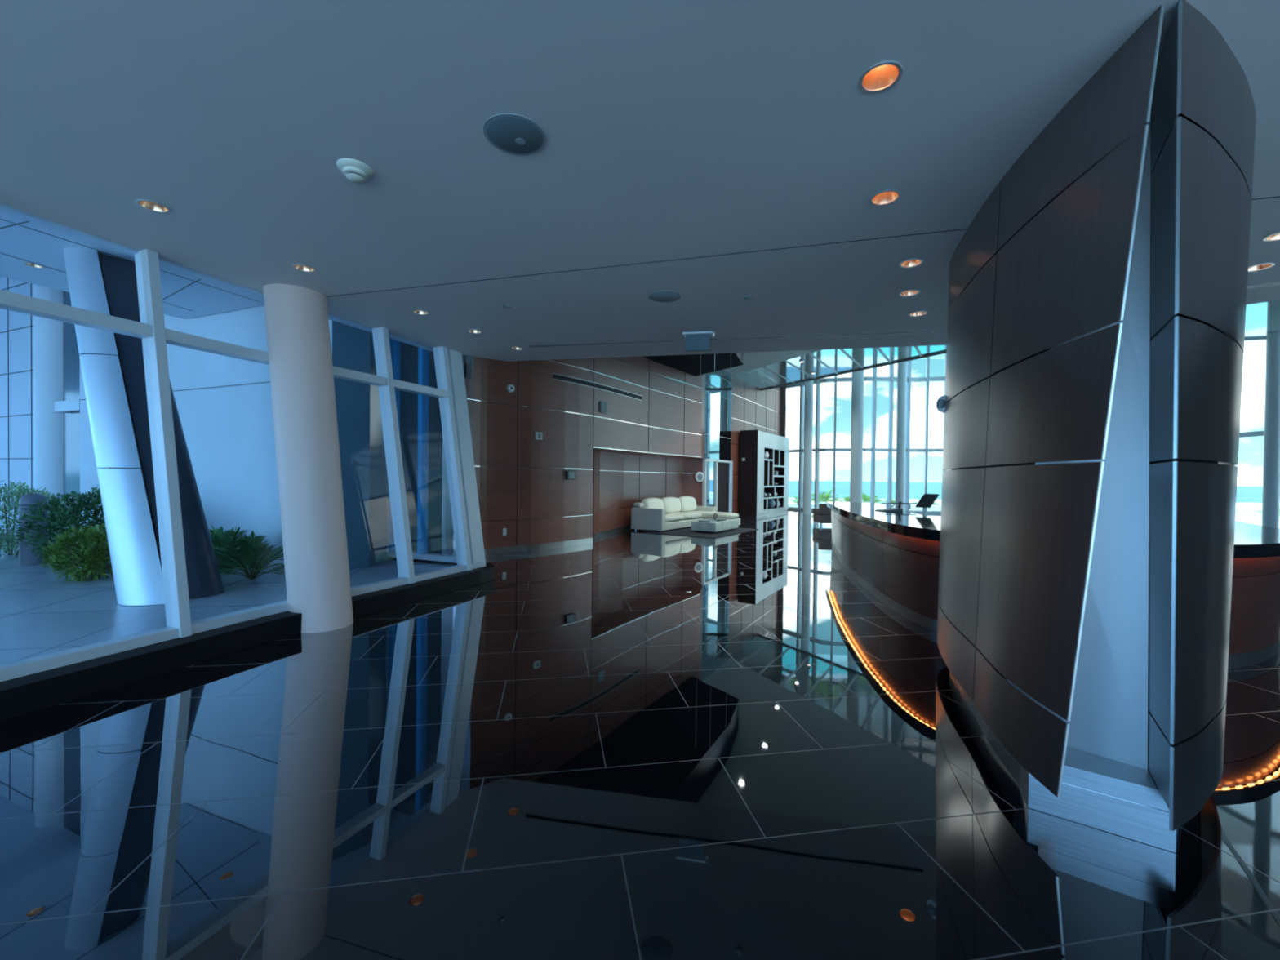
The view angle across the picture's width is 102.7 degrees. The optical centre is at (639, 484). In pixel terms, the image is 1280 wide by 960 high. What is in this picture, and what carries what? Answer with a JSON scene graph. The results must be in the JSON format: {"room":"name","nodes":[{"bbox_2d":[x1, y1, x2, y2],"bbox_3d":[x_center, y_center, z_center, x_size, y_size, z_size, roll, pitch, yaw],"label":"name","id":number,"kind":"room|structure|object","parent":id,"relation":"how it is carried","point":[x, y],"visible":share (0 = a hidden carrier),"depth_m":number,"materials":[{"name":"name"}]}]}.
{"room":"lobby","nodes":[
{"label":"lobby","id":0,"kind":"room"},
{"bbox_2d":[0,276,33,534],"bbox_3d":[-21.056,-2.560,14.803,16.350,7.500,0.400,1,1,22],"label":"wall","id":1,"kind":"structure","parent":0,"point":[20,340],"depth_m":11.91,"materials":[{"name":"blue"}]},
{"bbox_2d":[0,278,33,533],"bbox_3d":[-21.134,-2.509,14.614,16.350,7.400,0.010,1,1,22],"label":"trim","id":2,"kind":"structure","parent":1,"relation":"attached to","point":[7,288],"depth_m":11.92,"materials":[{"name":"blue"}]},
{"bbox_2d":[0,211,264,319],"bbox_3d":[-12.593,-2.978,3.216,18.750,0.100,12.700,1,1,0],"label":"ceiling","id":3,"kind":"structure","parent":0,"point":[19,242],"depth_m":7.06,"materials":[{"name":"blue"}]},
{"bbox_2d":[22,262,44,268],"bbox_3d":[-8.068,-2.986,6.816,0.188,0.141,0.188,1,1,0],"label":"recessed light","id":4,"kind":"object","parent":3,"relation":"in","point":[31,264],"visible":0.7,"depth_m":6.85,"materials":[{"name":"grey metal"}]},
{"bbox_2d":[80,306,332,565],"bbox_3d":[-8.069,-2.352,9.379,7.500,7.500,0.400,1,1,22],"label":"wall","id":5,"kind":"structure","parent":0,"point":[228,432],"depth_m":8.76,"materials":[{"name":"white paint"}]},
{"bbox_2d":[54,290,79,538],"bbox_3d":[-11.991,-2.414,10.990,1.080,7.500,0.430,1,1,22],"label":"window","id":6,"kind":"structure","parent":5,"relation":"in","point":[69,406],"depth_m":10.98,"materials":[{"name":"clear glass"}]},
{"bbox_2d":[0,218,259,311],"bbox_3d":[-6.801,-2.897,6.177,5.005,0.004,4.242,1,1,18],"label":"trim","id":7,"kind":"structure","parent":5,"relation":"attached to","point":[19,224],"depth_m":6.62,"materials":[{"name":"blue"}]},
{"bbox_2d":[79,382,270,399],"bbox_3d":[-8.153,-1.701,9.200,7.500,0.014,0.006,1,1,22],"label":"trim","id":8,"kind":"structure","parent":5,"relation":"attached to","point":[261,382],"depth_m":8.83,"materials":[{"name":"blue"}]},
{"bbox_2d":[0,203,433,351],"bbox_3d":[-5.203,-2.712,2.471,0.257,1.350,11.876,1,1,19],"label":"wall","id":9,"kind":"structure","parent":0,"point":[3,208],"depth_m":4.57,"materials":[{"name":"blue"}]},
{"bbox_2d":[0,248,485,681],"bbox_3d":[-4.756,-0.369,2.657,0.887,3.370,11.685,1,1,20],"label":"window frame","id":10,"kind":"structure","parent":9,"relation":"in","point":[451,392],"depth_m":4.57,"materials":[{"name":"white paint"}]},
{"bbox_2d":[0,534,451,664],"bbox_3d":[-21.280,1.293,9.019,37.470,0.330,42.000,1,1,0],"label":"pavement","id":11,"kind":"structure","parent":0,"point":[41,614],"depth_m":5.70,"materials":[{"name":"grey concrete"}]},
{"bbox_2d":[0,521,13,558],"bbox_3d":[-10.125,0.800,7.495,1.286,1.022,1.056,1,1,0],"label":"feathery shrub","id":12,"kind":"object","parent":11,"relation":"on","point":[4,540],"visible":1,"depth_m":7.78,"materials":[{"name":"green plant"}]},
{"bbox_2d":[18,493,48,566],"bbox_3d":[-9.608,0.704,8.110,0.300,1.125,0.300,1,1,0],"label":"bollard","id":13,"kind":"object","parent":11,"relation":"on","point":[26,557],"visible":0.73,"depth_m":7.99,"materials":[{"name":"grey"}]},
{"bbox_2d":[0,479,84,556],"bbox_3d":[-10.908,0.611,8.921,2.203,1.400,1.486,1,1,0],"label":"feathery shrub","id":14,"kind":"object","parent":11,"relation":"on","point":[19,490],"visible":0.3,"depth_m":8.86,"materials":[{"name":"green plant"}]},
{"bbox_2d":[33,284,63,535],"bbox_3d":[-13.004,-2.432,11.550,0.880,7.500,0.880,1,1,0],"label":"column","id":15,"kind":"object","parent":11,"relation":"on","point":[48,424],"visible":0.16,"depth_m":11.15,"materials":[{"name":"white paint"}]},
{"bbox_2d":[12,484,111,567],"bbox_3d":[-8.330,0.649,7.895,1.642,1.319,1.254,1,1,0],"label":"shrub","id":16,"kind":"object","parent":11,"relation":"on","point":[55,507],"visible":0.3,"depth_m":7.56,"materials":[{"name":"green plant"}]},
{"bbox_2d":[38,523,113,582],"bbox_3d":[-7.560,0.934,6.982,1.090,0.794,0.838,1,1,0],"label":"shrub","id":17,"kind":"object","parent":11,"relation":"on","point":[59,548],"visible":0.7,"depth_m":6.85,"materials":[{"name":"green plant"}]},
{"bbox_2d":[62,247,224,605],"bbox_3d":[-6.220,-0.788,6.252,2.187,4.238,0.849,1,1,18],"label":"column","id":18,"kind":"structure","parent":11,"relation":"on","point":[113,366],"depth_m":6.08,"materials":[{"name":"paint"}]},
{"bbox_2d":[208,524,284,573],"bbox_3d":[-5.929,0.947,7.495,1.329,0.746,1.506,1,1,0],"label":"philodendron","id":19,"kind":"object","parent":11,"relation":"on","point":[218,537],"visible":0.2,"depth_m":7.44,"materials":[{"name":"green plant"}]},
{"bbox_2d":[213,531,284,580],"bbox_3d":[-5.396,0.976,7.151,1.172,0.707,1.173,1,1,41],"label":"philodendron","id":20,"kind":"object","parent":11,"relation":"on","point":[252,554],"visible":0.96,"depth_m":7.04,"materials":[{"name":"green plant"}]},
{"bbox_2d":[332,320,386,568],"bbox_3d":[-4.694,-0.793,8.424,0.864,4.220,1.172,1,1,22],"label":"pier","id":21,"kind":"object","parent":11,"relation":"on","point":[363,465],"visible":0.41,"depth_m":8.10,"materials":[{"name":"blue"}]},
{"bbox_2d":[386,355,471,546],"bbox_3d":[-4.890,-0.880,10.484,3.356,4.600,0.150,1,1,20],"label":"wall","id":22,"kind":"structure","parent":0,"point":[467,359],"depth_m":9.93,"materials":[{"name":"black"}]},
{"bbox_2d":[445,465,456,555],"bbox_3d":[-3.290,-1.593,8.894,0.489,6.100,1.917,0,1,-30],"label":"wall","id":23,"kind":"structure","parent":0,"point":[451,531],"depth_m":9.11,"materials":[{"name":"white paint"}]},
{"bbox_2d":[0,562,494,722],"bbox_3d":[-4.420,1.419,2.684,0.510,0.200,12.016,1,1,20],"label":"baseboard","id":24,"kind":"structure","parent":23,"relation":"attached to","point":[20,696],"depth_m":4.17,"materials":[{"name":"black stone"}]},
{"bbox_2d":[386,337,457,565],"bbox_3d":[-3.577,-0.744,8.707,1.875,4.280,0.171,1,1,22],"label":"window","id":25,"kind":"structure","parent":23,"relation":"in","point":[419,415],"depth_m":8.76,"materials":[{"name":"glass"}]},
{"bbox_2d":[462,355,702,549],"bbox_3d":[-0.884,-1.576,13.779,0.989,6.000,9.498,1,1,33],"label":"wall","id":26,"kind":"structure","parent":0,"point":[568,441],"depth_m":11.59,"materials":[{"name":"brown wood"}]},
{"bbox_2d":[506,384,515,392],"bbox_3d":[-2.687,-2.008,10.680,0.170,0.170,0.066,0,1,-43],"label":"fire alarm strobe","id":27,"kind":"object","parent":26,"relation":"attached to","point":[510,388],"visible":1,"depth_m":10.65,"materials":[{"name":"white plastic"}]},
{"bbox_2d":[484,537,592,555],"bbox_3d":[-2.319,1.370,11.172,0.118,0.140,3.547,1,1,42],"label":"baseboard","id":28,"kind":"structure","parent":26,"relation":"attached to","point":[510,549],"depth_m":11.15,"materials":[{"name":"grey metal"}]},
{"bbox_2d":[534,431,542,439],"bbox_3d":[-2.201,-1.058,11.134,0.056,0.160,0.160,1,1,44],"label":"sensor","id":29,"kind":"object","parent":26,"relation":"attached to","point":[538,435],"visible":1,"depth_m":11.10,"materials":[{"name":"white plastic"}]},
{"bbox_2d":[565,471,575,479],"bbox_3d":[-1.599,-0.220,11.834,0.076,0.200,0.260,1,1,39],"label":"control panel","id":30,"kind":"object","parent":26,"relation":"attached to","point":[569,474],"visible":1,"depth_m":11.78,"materials":[{"name":"grey plastic"}]},
{"bbox_2d":[552,373,642,400],"bbox_3d":[-0.899,-2.428,12.899,0.123,0.134,3.603,1,1,34],"label":"air vent","id":31,"kind":"object","parent":26,"relation":"in","point":[555,376],"visible":1,"depth_m":12.49,"materials":[{"name":"black metal"}]},
{"bbox_2d":[600,400,607,413],"bbox_3d":[-0.906,-1.934,12.778,0.056,0.270,0.240,1,1,32],"label":"wall speaker","id":32,"kind":"object","parent":26,"relation":"attached to","point":[603,405],"visible":1,"depth_m":12.73,"materials":[{"name":"grey plastic"}]},
{"bbox_2d":[0,497,1279,959],"bbox_3d":[22.482,1.799,16.520,105.000,0.301,61.001,1,1,0],"label":"floor","id":33,"kind":"structure","parent":0,"point":[627,744],"depth_m":2.54,"materials":[{"name":"black tile"}]},
{"bbox_2d":[262,283,353,633],"bbox_3d":[-3.568,-0.301,5.518,1.013,3.590,0.580,1,1,22],"label":"round column","id":34,"kind":"structure","parent":33,"relation":"on","point":[307,447],"depth_m":5.29,"materials":[{"name":"beige paint"}]},
{"bbox_2d":[631,496,740,532],"bbox_3d":[1.646,0.920,16.662,2.114,0.995,3.750,1,1,34],"label":"sectional sofa","id":35,"kind":"object","parent":33,"relation":"on","point":[665,513],"visible":0.98,"depth_m":16.12,"materials":[{"name":"white leather"}]},
{"bbox_2d":[641,497,664,508],"bbox_3d":[0.410,0.690,16.162,0.340,0.550,1.013,1,1,34],"label":"cushion","id":36,"kind":"object","parent":35,"relation":"on","point":[651,503],"depth_m":15.97,"materials":[{"name":"white leather"}]},
{"bbox_2d":[661,497,680,513],"bbox_3d":[1.008,0.686,17.049,0.340,0.550,1.073,1,1,34],"label":"cushion","id":37,"kind":"object","parent":35,"relation":"on","point":[672,504],"depth_m":16.88,"materials":[{"name":"white leather"}]},
{"bbox_2d":[665,514,684,521],"bbox_3d":[0.748,1.040,16.044,0.914,0.206,1.232,1,1,35],"label":"seat cushion","id":38,"kind":"object","parent":35,"relation":"on","point":[668,517],"depth_m":15.81,"materials":[{"name":"white leather"}]},
{"bbox_2d":[666,511,702,519],"bbox_3d":[1.450,1.035,17.084,0.914,0.206,1.222,1,1,33],"label":"seat cushion","id":39,"kind":"object","parent":35,"relation":"on","point":[687,515],"depth_m":16.81,"materials":[{"name":"white leather"}]},
{"bbox_2d":[678,496,696,511],"bbox_3d":[1.635,0.682,17.977,0.340,0.550,1.073,1,1,34],"label":"cushion","id":40,"kind":"object","parent":35,"relation":"on","point":[688,504],"depth_m":17.79,"materials":[{"name":"white leather"}]},
{"bbox_2d":[690,511,738,518],"bbox_3d":[2.441,1.039,17.658,1.908,0.206,0.785,1,1,34],"label":"cushion","id":41,"kind":"object","parent":35,"relation":"on","point":[698,514],"depth_m":17.20,"materials":[{"name":"white leather"}]},
{"bbox_2d":[644,526,759,538],"bbox_3d":[1.959,1.424,15.820,2.350,0.015,3.200,1,1,34],"label":"rug","id":42,"kind":"object","parent":33,"relation":"on","point":[686,531],"visible":0.57,"depth_m":15.09,"materials":[{"name":"grey carpet"}]},
{"bbox_2d":[691,518,737,533],"bbox_3d":[2.320,1.264,15.732,0.800,0.314,1.640,1,1,34],"label":"coffee table","id":43,"kind":"object","parent":42,"relation":"on","point":[729,524],"visible":0.9,"depth_m":15.18,"materials":[{"name":"stone"}]},
{"bbox_2d":[697,519,715,522],"bbox_3d":[2.009,1.085,15.302,0.400,0.044,0.400,1,1,34],"label":"book","id":44,"kind":"object","parent":43,"relation":"on","point":[703,520],"visible":1,"depth_m":15.20,"materials":[{"name":"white paper"}]},
{"bbox_2d":[738,430,789,517],"bbox_3d":[5.917,-0.484,24.008,0.800,3.720,4.760,1,1,32],"label":"display cabinet","id":45,"kind":"object","parent":33,"relation":"on","point":[757,477],"visible":0.99,"depth_m":22.32,"materials":[{"name":"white wood"}]},
{"bbox_2d":[764,450,768,458],"bbox_3d":[5.695,-1.348,23.306,0.360,0.380,0.354,1,1,0],"label":"vase","id":46,"kind":"object","parent":45,"relation":"on","point":[766,453],"visible":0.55,"depth_m":23.17,"materials":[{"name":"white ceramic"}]},
{"bbox_2d":[767,498,775,507],"bbox_3d":[6.174,0.882,24.138,0.440,0.420,0.433,1,1,0],"label":"vase","id":47,"kind":"object","parent":45,"relation":"on","point":[771,503],"visible":0.94,"depth_m":24.00,"materials":[{"name":"blue ceramic"}]},
{"bbox_2d":[788,496,803,505],"bbox_3d":[10.450,1.043,33.684,1.452,0.603,1.394,0,1,-40],"label":"palm","id":48,"kind":"object","parent":33,"relation":"on","point":[795,497],"visible":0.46,"depth_m":33.65,"materials":[{"name":"green plant"}]},
{"bbox_2d":[802,380,813,514],"bbox_3d":[7.985,-3.105,24.263,0.400,9.000,0.400,1,1,0],"label":"round column","id":49,"kind":"structure","parent":33,"relation":"on","point":[808,392],"depth_m":24.11,"materials":[{"name":"white paint"}]},
{"bbox_2d":[813,503,831,526],"bbox_3d":[6.589,1.056,18.013,0.760,0.800,0.760,1,1,0],"label":"armchair","id":50,"kind":"object","parent":33,"relation":"on","point":[821,515],"visible":0.52,"depth_m":17.63,"materials":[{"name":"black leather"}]},
{"bbox_2d":[811,488,845,503],"bbox_3d":[11.542,0.776,32.390,2.328,1.192,2.934,1,1,0],"label":"palm","id":51,"kind":"object","parent":33,"relation":"on","point":[826,495],"visible":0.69,"depth_m":32.06,"materials":[{"name":"green plant"}]},
{"bbox_2d":[838,495,849,502],"bbox_3d":[13.550,1.039,33.279,1.633,0.689,1.188,1,1,0],"label":"palm","id":52,"kind":"object","parent":33,"relation":"on","point":[846,499],"visible":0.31,"depth_m":33.05,"materials":[{"name":"green plant"}]},
{"bbox_2d":[849,369,864,502],"bbox_3d":[9.534,-3.066,22.463,0.500,9.000,0.500,1,1,0],"label":"round column","id":53,"kind":"structure","parent":33,"relation":"on","point":[857,377],"depth_m":22.27,"materials":[{"name":"white paint"}]},
{"bbox_2d":[862,493,886,503],"bbox_3d":[15.019,0.930,33.393,1.958,0.937,2.210,0,1,-22],"label":"palm","id":54,"kind":"object","parent":33,"relation":"on","point":[866,499],"visible":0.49,"depth_m":33.15,"materials":[{"name":"green plant"}]},
{"bbox_2d":[879,497,895,506],"bbox_3d":[15.801,1.113,32.137,1.400,0.617,1.381,1,1,0],"label":"palm","id":55,"kind":"object","parent":33,"relation":"on","point":[892,499],"visible":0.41,"depth_m":32.17,"materials":[{"name":"green plant"}]},
{"bbox_2d":[881,502,916,509],"bbox_3d":[4.656,0.385,9.205,0.620,0.109,0.038,1,1,0],"label":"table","id":56,"kind":"object","parent":33,"relation":"on","point":[886,504],"visible":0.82,"depth_m":9.19,"materials":[{"name":"grey metal"}]},
{"bbox_2d":[895,361,906,511],"bbox_3d":[12.384,-3.056,24.263,0.400,9.000,0.400,1,1,0],"label":"round column","id":57,"kind":"structure","parent":33,"relation":"on","point":[902,366],"depth_m":24.11,"materials":[{"name":"white paint"}]},
{"bbox_2d":[826,501,1279,668],"bbox_3d":[5.843,1.020,7.849,5.085,1.100,7.548,1,1,15],"label":"reception desk","id":58,"kind":"object","parent":33,"relation":"on","point":[895,556],"depth_m":5.66,"materials":[{"name":"brown wood"}]},
{"bbox_2d":[875,502,902,511],"bbox_3d":[4.154,0.363,8.529,0.356,0.160,0.250,1,1,0],"label":"keyboard","id":59,"kind":"object","parent":58,"relation":"on","point":[893,509],"visible":1,"depth_m":8.45,"materials":[{"name":"grey plastic"}]},
{"bbox_2d":[915,493,938,512],"bbox_3d":[4.654,0.301,8.314,0.298,0.301,0.200,0,1,-16],"label":"monitor","id":60,"kind":"object","parent":58,"relation":"on","point":[926,500],"visible":1,"depth_m":8.29,"materials":[{"name":"grey plastic"}]},
{"bbox_2d":[826,501,1279,558],"bbox_3d":[5.643,0.521,8.212,5.297,0.115,7.856,1,1,0],"label":"countertop","id":61,"kind":"structure","parent":58,"relation":"on","point":[1251,540],"depth_m":5.94,"materials":[{"name":"black stone"}]},
{"bbox_2d":[936,0,1256,853],"bbox_3d":[2.943,-0.194,3.425,1.395,3.570,3.040,1,1,19],"label":"column","id":62,"kind":"structure","parent":33,"relation":"on","point":[1097,302],"depth_m":2.44,"materials":[{"name":"brown metal"}]},
{"bbox_2d":[936,395,952,413],"bbox_3d":[2.778,-0.725,4.614,0.220,0.168,0.168,0,1,-15],"label":"security camera","id":63,"kind":"object","parent":62,"relation":"attached to","point":[940,403],"visible":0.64,"depth_m":4.58,"materials":[{"name":"grey plastic"}]},
{"bbox_2d":[1262,331,1279,528],"bbox_3d":[18.266,-1.377,14.782,0.320,6.000,0.320,1,1,0],"label":"round column","id":64,"kind":"structure","parent":33,"relation":"on","point":[1271,467],"depth_m":14.69,"materials":[{"name":"white paint"}]},
{"bbox_2d":[0,0,1279,361],"bbox_3d":[7.797,-1.979,2.850,29.250,0.120,11.750,1,1,0],"label":"ceiling","id":65,"kind":"structure","parent":0,"point":[673,129],"depth_m":3.02,"materials":[{"name":"paint"}]},
{"bbox_2d":[134,198,171,213],"bbox_3d":[-3.587,-2.120,3.775,0.198,0.141,0.198,1,1,0],"label":"recessed light","id":66,"kind":"object","parent":65,"relation":"in","point":[153,206],"visible":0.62,"depth_m":3.82,"materials":[{"name":"grey metal"}]},
{"bbox_2d":[291,263,316,272],"bbox_3d":[-3.197,-2.129,4.875,0.198,0.141,0.198,1,1,0],"label":"recessed light","id":67,"kind":"object","parent":65,"relation":"in","point":[300,267],"visible":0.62,"depth_m":4.92,"materials":[{"name":"grey metal"}]},
{"bbox_2d":[336,158,373,183],"bbox_3d":[-1.828,-1.991,3.287,0.210,0.078,0.210,1,1,0],"label":"smoke detector","id":68,"kind":"object","parent":65,"relation":"attached to","point":[355,171],"visible":1,"depth_m":3.24,"materials":[{"name":"white plastic"}]},
{"bbox_2d":[411,309,429,315],"bbox_3d":[-2.637,-2.138,6.155,0.198,0.141,0.198,1,1,0],"label":"recessed light","id":69,"kind":"object","parent":65,"relation":"in","point":[420,312],"visible":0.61,"depth_m":6.21,"materials":[{"name":"grey"}]},
{"bbox_2d":[466,328,482,333],"bbox_3d":[-2.237,-2.143,6.935,0.198,0.141,0.198,1,1,0],"label":"recessed light","id":70,"kind":"object","parent":65,"relation":"in","point":[471,331],"visible":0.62,"depth_m":6.99,"materials":[{"name":"grey"}]},
{"bbox_2d":[483,112,546,155],"bbox_3d":[-0.718,-2.017,2.946,0.354,0.037,0.354,1,1,0],"label":"ceiling speaker","id":71,"kind":"object","parent":65,"relation":"attached to","point":[514,134],"visible":0.98,"depth_m":2.92,"materials":[{"name":"grey plastic"}]},
{"bbox_2d":[510,346,524,350],"bbox_3d":[-1.877,-2.150,7.825,0.198,0.141,0.198,1,1,0],"label":"recessed light","id":72,"kind":"object","parent":65,"relation":"in","point":[512,348],"visible":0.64,"depth_m":7.89,"materials":[{"name":"grey"}]},
{"bbox_2d":[529,340,684,347],"bbox_3d":[-0.501,-2.054,7.511,2.316,0.024,0.080,1,1,10],"label":"ceiling vent","id":73,"kind":"object","parent":65,"relation":"in","point":[664,341],"depth_m":7.51,"materials":[{"name":"grey metal"}]},
{"bbox_2d":[648,290,679,302],"bbox_3d":[0.262,-2.037,5.526,0.344,0.037,0.344,1,1,0],"label":"ceiling speaker","id":74,"kind":"object","parent":65,"relation":"attached to","point":[660,295],"visible":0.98,"depth_m":5.50,"materials":[{"name":"grey plastic"}]},
{"bbox_2d":[682,331,715,351],"bbox_3d":[0.797,-1.927,6.924,0.433,0.235,0.160,1,1,10],"label":"exit sign","id":75,"kind":"object","parent":65,"relation":"hanging from","point":[697,340],"visible":1,"depth_m":6.90,"materials":[{"name":"white paint"}]},
{"bbox_2d":[743,295,753,299],"bbox_3d":[1.172,-2.014,5.526,0.100,0.020,0.100,1,1,0],"label":"sprinkler cover","id":76,"kind":"object","parent":65,"relation":"attached to","point":[747,297],"visible":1,"depth_m":5.51,"materials":[{"name":"grey plastic"}]},
{"bbox_2d":[325,195,1279,297],"bbox_3d":[9.284,-1.893,2.115,27.075,0.003,0.031,1,1,16],"label":"trim","id":77,"kind":"structure","parent":65,"relation":"attached to","point":[1277,196],"depth_m":4.56,"materials":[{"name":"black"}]},
{"bbox_2d":[710,330,933,340],"bbox_3d":[2.417,-2.016,6.977,2.882,0.024,0.080,1,1,10],"label":"ceiling vent","id":78,"kind":"object","parent":65,"relation":"in","point":[815,335],"depth_m":6.97,"materials":[{"name":"grey metal"}]},
{"bbox_2d":[858,61,902,93],"bbox_3d":[1.173,-2.052,2.495,0.194,0.141,0.194,1,1,0],"label":"recessed light","id":79,"kind":"object","parent":65,"relation":"in","point":[880,77],"visible":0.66,"depth_m":2.54,"materials":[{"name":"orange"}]},
{"bbox_2d":[869,189,901,205],"bbox_3d":[1.703,-2.059,3.555,0.198,0.141,0.198,1,1,0],"label":"recessed light","id":80,"kind":"object","parent":65,"relation":"in","point":[887,197],"visible":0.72,"depth_m":3.61,"materials":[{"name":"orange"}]},
{"bbox_2d":[898,288,919,296],"bbox_3d":[2.813,-2.068,5.345,0.198,0.141,0.198,1,1,0],"label":"recessed light","id":81,"kind":"object","parent":65,"relation":"in","point":[911,292],"visible":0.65,"depth_m":5.40,"materials":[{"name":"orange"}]},
{"bbox_2d":[898,257,923,267],"bbox_3d":[2.443,-2.063,4.615,0.198,0.141,0.198,1,1,0],"label":"recessed light","id":82,"kind":"object","parent":65,"relation":"in","point":[914,262],"visible":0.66,"depth_m":4.67,"materials":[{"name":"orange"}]},
{"bbox_2d":[908,311,927,316],"bbox_3d":[3.263,-2.071,6.005,0.198,0.141,0.198,1,1,0],"label":"recessed light","id":83,"kind":"object","parent":65,"relation":"in","point":[917,313],"visible":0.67,"depth_m":6.06,"materials":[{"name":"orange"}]},
{"bbox_2d":[1248,262,1275,271],"bbox_3d":[5.583,-2.029,4.625,0.198,0.141,0.198,1,1,0],"label":"recessed light","id":84,"kind":"object","parent":65,"relation":"in","point":[1265,265],"visible":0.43,"depth_m":4.65,"materials":[{"name":"grey metal"}]},
{"bbox_2d":[1247,282,1279,288],"bbox_3d":[6.923,-2.007,4.710,1.958,0.118,0.070,1,1,23],"label":"ceiling vent","id":85,"kind":"object","parent":65,"relation":"in","point":[1278,283],"visible":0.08,"depth_m":5.05,"materials":[{"name":"grey metal"}]},
{"bbox_2d":[1262,231,1279,241],"bbox_3d":[5.053,-2.028,4.025,0.198,0.141,0.198,1,1,0],"label":"recessed light","id":86,"kind":"object","parent":65,"relation":"in","point":[1274,237],"visible":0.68,"depth_m":4.09,"materials":[{"name":"grey"}]},
{"bbox_2d":[592,449,702,538],"bbox_3d":[0.265,0.104,16.523,0.827,2.600,7.000,1,1,32],"label":"wall","id":87,"kind":"structure","parent":0,"point":[611,489],"depth_m":16.07,"materials":[{"name":"brown wood"}]},
{"bbox_2d":[593,525,631,538],"bbox_3d":[0.323,1.346,16.456,0.637,0.120,6.784,1,1,32],"label":"baseboard","id":88,"kind":"structure","parent":87,"relation":"attached to","point":[627,527],"depth_m":14.81,"materials":[{"name":"grey metal"}]},
{"bbox_2d":[694,471,704,481],"bbox_3d":[2.215,-0.284,18.982,0.378,0.378,0.056,0,1,-24],"label":"wall clock","id":89,"kind":"object","parent":87,"relation":"attached to","point":[699,477],"visible":1,"depth_m":18.96,"materials":[{"name":"white plastic"}]},
{"bbox_2d":[643,352,743,376],"bbox_3d":[0.819,-4.040,13.137,2.901,0.920,7.738,1,1,34],"label":"ceiling","id":90,"kind":"structure","parent":0,"point":[691,364],"depth_m":15.00,"materials":[{"name":"grey"}]},
{"bbox_2d":[694,373,705,459],"bbox_3d":[2.439,-4.281,19.681,1.190,6.660,4.475,1,1,23],"label":"wall","id":91,"kind":"structure","parent":0,"point":[703,423],"depth_m":18.28,"materials":[{"name":"brown wood"}]},
{"bbox_2d":[706,461,715,506],"bbox_3d":[2.642,0.253,19.613,0.050,2.280,1.040,1,1,31],"label":"window","id":92,"kind":"structure","parent":91,"relation":"in","point":[710,474],"depth_m":19.68,"materials":[{"name":"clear glass"}]},
{"bbox_2d":[702,390,733,512],"bbox_3d":[3.112,-1.064,20.313,0.140,4.908,2.825,1,1,31],"label":"trim","id":93,"kind":"structure","parent":91,"relation":"attached to","point":[704,461],"depth_m":20.04,"materials":[{"name":"white paint"}]},
{"bbox_2d":[717,462,728,512],"bbox_3d":[3.328,0.247,20.765,0.050,2.280,1.422,1,1,31],"label":"door","id":94,"kind":"structure","parent":91,"relation":"in","point":[722,468],"depth_m":20.80,"materials":[{"name":"black wood"}]},
{"bbox_2d":[742,346,922,386],"bbox_3d":[8.284,-4.501,16.588,15.251,0.016,9.426,1,1,42],"label":"trim","id":95,"kind":"structure","parent":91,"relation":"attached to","point":[917,348],"depth_m":19.32,"materials":[{"name":"white metal"}]},
{"bbox_2d":[704,369,781,513],"bbox_3d":[5.057,-3.132,23.814,0.300,9.000,10.762,1,1,31],"label":"wall","id":96,"kind":"structure","parent":0,"point":[742,409],"depth_m":21.77,"materials":[{"name":"white paint"}]},
{"bbox_2d":[466,357,780,522],"bbox_3d":[2.376,-2.106,18.993,1.197,5.626,21.782,1,1,33],"label":"trim","id":97,"kind":"structure","parent":96,"relation":"attached to","point":[612,357],"depth_m":13.22,"materials":[{"name":"white metal"}]},
{"bbox_2d":[516,359,775,546],"bbox_3d":[2.283,-3.103,18.895,1.203,9.000,18.858,1,1,33],"label":"trim","id":98,"kind":"structure","parent":96,"relation":"attached to","point":[649,359],"depth_m":12.47,"materials":[{"name":"black"}]},
{"bbox_2d":[780,386,786,436],"bbox_3d":[7.815,-3.152,28.013,0.260,9.000,0.200,1,1,0],"label":"trim","id":99,"kind":"structure","parent":96,"relation":"attached to","point":[783,427],"depth_m":27.91,"materials":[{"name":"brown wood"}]},
{"bbox_2d":[761,337,1266,391],"bbox_3d":[12.226,-4.498,18.389,29.230,0.140,4.300,1,1,43],"label":"trim","id":100,"kind":"structure","parent":96,"relation":"attached to","point":[1262,338],"depth_m":19.58,"materials":[{"name":"grey plastic"}]},
{"bbox_2d":[920,353,944,359],"bbox_3d":[13.334,-7.580,22.909,21.500,0.100,16.000,1,1,0],"label":"sky","id":101,"kind":"structure","parent":0,"point":[940,356],"depth_m":30.43,"materials":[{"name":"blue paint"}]},
{"bbox_2d":[723,300,1279,389],"bbox_3d":[6.830,-4.515,12.386,23.970,0.080,34.793,0,1,-27],"label":"ceiling","id":102,"kind":"structure","parent":0,"point":[1261,318],"depth_m":18.38,"materials":[{"name":"grey paint"}]},
{"bbox_3d":[12.807,-5.980,15.347,19.480,2.930,29.240,1,1,0],"label":"wall","id":103,"kind":"structure","parent":0,"visible":0},
{"bbox_2d":[786,353,1264,513],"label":"window","id":104,"kind":"structure","parent":103,"relation":"in","point":[874,379],"depth_m":25.90,"materials":[{"name":"white"}]},
{"label":"outside","id":105,"kind":"structure","parent":0,"visible":0},
{"bbox_2d":[788,480,1262,502],"bbox_3d":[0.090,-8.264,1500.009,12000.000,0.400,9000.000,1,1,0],"label":"sea","id":106,"kind":"structure","parent":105,"point":[1245,494],"depth_m":584.67,"materials":[{"name":"liquid"}]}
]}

